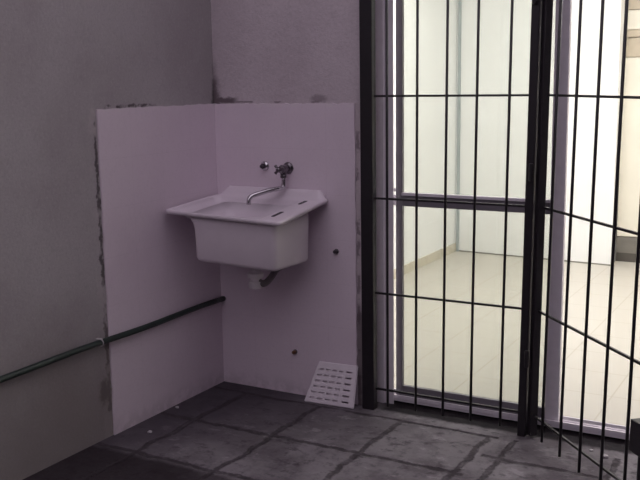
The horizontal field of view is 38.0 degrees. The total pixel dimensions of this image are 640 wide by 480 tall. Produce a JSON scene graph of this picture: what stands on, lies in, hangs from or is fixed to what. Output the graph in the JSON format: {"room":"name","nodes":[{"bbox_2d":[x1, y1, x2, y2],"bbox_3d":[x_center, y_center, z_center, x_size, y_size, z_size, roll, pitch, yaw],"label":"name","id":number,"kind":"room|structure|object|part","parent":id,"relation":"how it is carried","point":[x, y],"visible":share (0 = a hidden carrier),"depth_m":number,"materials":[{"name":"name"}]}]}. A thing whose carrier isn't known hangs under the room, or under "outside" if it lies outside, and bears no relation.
{"room":"outdoor laundry patio","nodes":[
{"label":"outdoor laundry patio","id":0,"kind":"room"},
{"bbox_2d":[0,0,213,479],"bbox_3d":[-2.182,-0.278,1.524,0.150,3.000,6.600,5,11,29],"label":"wall","id":1,"kind":"structure","parent":0,"point":[62,61],"depth_m":3.55,"materials":[{"name":"grey paint"}]},
{"bbox_2d":[0,296,225,382],"bbox_3d":[-1.220,0.519,3.169,0.037,0.036,3.069,5,11,29],"label":"pipe","id":2,"kind":"object","parent":1,"relation":"attached to","point":[100,341],"visible":1,"depth_m":3.75,"materials":[{"name":"black metal"}]},
{"bbox_2d":[96,104,223,434],"bbox_3d":[-0.677,0.088,4.113,0.007,1.352,0.796,5,11,29],"label":"wall panel","id":3,"kind":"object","parent":1,"relation":"attached to","point":[152,160],"depth_m":4.04,"materials":[{"name":"paint"}]},
{"bbox_2d":[211,0,361,404],"bbox_3d":[1.287,-0.658,3.417,4.300,3.000,0.170,5,11,29],"label":"wall","id":4,"kind":"structure","parent":0,"point":[264,51],"depth_m":4.11,"materials":[{"name":"paint"}]},
{"bbox_2d":[213,103,357,404],"bbox_3d":[-0.162,0.053,4.272,0.744,1.352,0.007,5,11,29],"label":"wall panel","id":5,"kind":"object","parent":4,"relation":"attached to","point":[309,307],"depth_m":4.24,"materials":[{"name":"paint"}]},
{"bbox_2d":[166,186,326,288],"bbox_3d":[-0.315,-0.004,4.106,0.594,0.414,0.425,5,11,29],"label":"sink","id":6,"kind":"object","parent":5,"relation":"attached to","point":[270,233],"visible":1,"depth_m":3.98,"materials":[{"name":"white ceramic"}]},
{"bbox_3d":[-0.310,-0.017,4.052,0.454,0.245,0.299,5,11,29],"label":"bowl","id":7,"kind":"part","parent":6,"relation":"part of","materials":[{"name":"white ceramic"}]},
{"bbox_2d":[260,161,268,170],"bbox_3d":[-0.260,-0.337,4.234,0.044,0.044,0.034,5,11,29],"label":"valve","id":8,"kind":"object","parent":5,"relation":"attached to","point":[264,165],"visible":1,"depth_m":4.23,"materials":[{"name":"silver metal"}]},
{"bbox_2d":[246,162,292,204],"bbox_3d":[-0.217,-0.251,4.118,0.238,0.172,0.073,-10,13,-42],"label":"tap","id":9,"kind":"object","parent":5,"relation":"attached to","point":[287,168],"visible":1,"depth_m":4.13,"materials":[{"name":"silver metal"}]},
{"bbox_3d":[-0.236,-0.216,4.117,0.203,0.104,0.027,-7,12,-33],"label":"spout","id":10,"kind":"part","parent":9,"relation":"part of","materials":[{"name":"silver metal"}]},
{"bbox_3d":[-0.184,-0.312,4.118,0.044,0.044,0.025,5,11,29],"label":"cross handle","id":11,"kind":"part","parent":9,"relation":"part of","materials":[{"name":"silver metal"}]},
{"bbox_2d":[375,0,629,438],"bbox_3d":[1.013,-0.254,3.684,1.720,2.120,0.103,5,11,29],"label":"door","id":12,"kind":"structure","parent":4,"relation":"in","point":[569,423],"depth_m":3.97,"materials":[{"name":"grey metal"}]},
{"bbox_3d":[0.662,0.703,4.056,0.652,0.047,0.020,5,11,29],"label":"rail","id":13,"kind":"part","parent":12,"relation":"part of","materials":[{"name":"metal"}]},
{"bbox_3d":[0.649,-0.152,3.909,0.652,0.050,0.022,5,11,29],"label":"rail","id":14,"kind":"part","parent":12,"relation":"part of","materials":[{"name":"metal"}]},
{"bbox_2d":[524,0,639,479],"bbox_3d":[0.958,-0.159,3.162,0.093,2.088,0.972,-3,10,-14],"label":"security gate","id":15,"kind":"object","parent":4,"relation":"attached to","point":[532,361],"visible":1,"depth_m":3.45,"materials":[{"name":"black metal"}]},
{"bbox_3d":[0.972,0.785,3.332,0.008,0.009,0.925,-3,10,-13],"label":"rail","id":16,"kind":"part","parent":15,"relation":"part of","materials":[{"name":"black metal"}]},
{"bbox_3d":[0.973,0.355,3.260,0.008,0.009,0.925,-3,10,-13],"label":"rail","id":17,"kind":"part","parent":15,"relation":"part of","materials":[{"name":"black metal"}]},
{"bbox_3d":[0.974,-0.054,3.191,0.008,0.009,0.925,-3,10,-13],"label":"rail","id":18,"kind":"part","parent":15,"relation":"part of","materials":[{"name":"black metal"}]},
{"bbox_3d":[0.975,-0.481,3.120,0.008,0.009,0.925,-3,10,-13],"label":"rail","id":19,"kind":"part","parent":15,"relation":"part of","materials":[{"name":"black metal"}]},
{"bbox_2d":[23,251,639,479],"bbox_3d":[0.618,1.064,2.672,4.500,0.180,10.900,5,11,29],"label":"floor","id":20,"kind":"structure","parent":0,"point":[227,430],"depth_m":4.01,"materials":[{"name":"grey tile"}]},
{"bbox_2d":[305,361,357,408],"bbox_3d":[0.051,0.652,4.206,0.250,0.188,0.072,5,11,29],"label":"drain grating","id":21,"kind":"object","parent":20,"relation":"on","point":[327,386],"visible":1,"depth_m":4.20,"materials":[{"name":"white plastic"}]},
{"bbox_3d":[0.036,0.650,4.224,0.180,0.164,0.055,5,11,29],"label":"backing plate","id":22,"kind":"part","parent":21,"relation":"part of","materials":[{"name":"white plastic"}]},
{"bbox_2d":[616,0,639,262],"bbox_3d":[3.020,-1.020,6.889,1.408,2.420,0.544,5,11,29],"label":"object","id":23,"kind":"object","parent":20,"relation":"on","point":[629,172],"visible":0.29,"depth_m":7.03,"materials":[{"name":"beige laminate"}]},
{"bbox_3d":[2.584,-0.676,6.899,0.682,1.348,0.020,5,11,29],"label":"door","id":24,"kind":"part","parent":23,"relation":"part of","materials":[{"name":"beige laminate"}]},
{"bbox_3d":[2.570,-1.611,6.738,0.682,0.139,0.020,5,11,29],"label":"door","id":25,"kind":"part","parent":23,"relation":"part of","materials":[{"name":"beige laminate"}]},
{"bbox_2d":[393,0,457,268],"bbox_3d":[0.242,-0.901,6.158,0.140,2.520,3.580,5,11,29],"label":"wall","id":26,"kind":"structure","parent":0,"point":[432,13],"depth_m":7.06,"materials":[{"name":"white paint"}]},
{"bbox_2d":[394,243,455,278],"bbox_3d":[0.292,0.323,6.267,0.012,0.068,3.405,5,11,29],"label":"baseboard","id":27,"kind":"structure","parent":26,"relation":"attached to","point":[438,254],"depth_m":7.22,"materials":[{"name":"beige tile"}]},
{"bbox_2d":[359,0,541,436],"bbox_3d":[0.516,-0.267,3.804,0.767,2.120,0.038,5,11,29],"label":"security gate","id":28,"kind":"object","parent":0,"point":[368,95],"visible":0.99,"depth_m":3.85,"materials":[{"name":"black metal"}]},
{"bbox_3d":[0.207,-0.291,3.976,0.058,2.120,0.038,5,11,29],"label":"post","id":29,"kind":"part","parent":28,"relation":"part of","materials":[{"name":"black metal"}]},
{"bbox_3d":[0.527,0.682,3.972,0.671,0.009,0.008,5,11,29],"label":"rail","id":30,"kind":"part","parent":28,"relation":"part of","materials":[{"name":"black metal"}]},
{"bbox_3d":[0.523,0.253,3.897,0.675,0.009,0.008,5,11,29],"label":"rail","id":31,"kind":"part","parent":28,"relation":"part of","materials":[{"name":"black metal"}]},
{"bbox_3d":[0.518,-0.157,3.825,0.680,0.009,0.008,5,11,29],"label":"rail","id":32,"kind":"part","parent":28,"relation":"part of","materials":[{"name":"black metal"}]},
{"bbox_3d":[0.513,-0.583,3.751,0.684,0.009,0.008,5,11,29],"label":"rail","id":33,"kind":"part","parent":28,"relation":"part of","materials":[{"name":"black metal"}]},
{"bbox_3d":[0.826,-0.242,3.632,0.057,2.120,0.036,5,11,29],"label":"post","id":34,"kind":"part","parent":28,"relation":"part of","materials":[{"name":"black metal"}]},
{"bbox_2d":[455,0,624,263],"bbox_3d":[1.815,-1.153,7.478,1.302,2.520,0.795,5,11,29],"label":"wall","id":35,"kind":"structure","parent":0,"point":[494,45],"depth_m":7.21,"materials":[{"name":"white paint"}]},
{"bbox_2d":[456,0,461,250],"bbox_3d":[1.125,-1.138,7.512,0.022,2.500,0.019,5,11,29],"label":"trim","id":36,"kind":"structure","parent":35,"relation":"attached to","point":[459,1],"depth_m":7.53,"materials":[{"name":"grey metal"}]},
{"bbox_2d":[459,250,610,265],"bbox_3d":[1.674,0.139,7.381,1.276,0.010,0.005,6,12,33],"label":"baseboard","id":37,"kind":"structure","parent":35,"relation":"attached to","point":[459,250],"depth_m":7.43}
]}

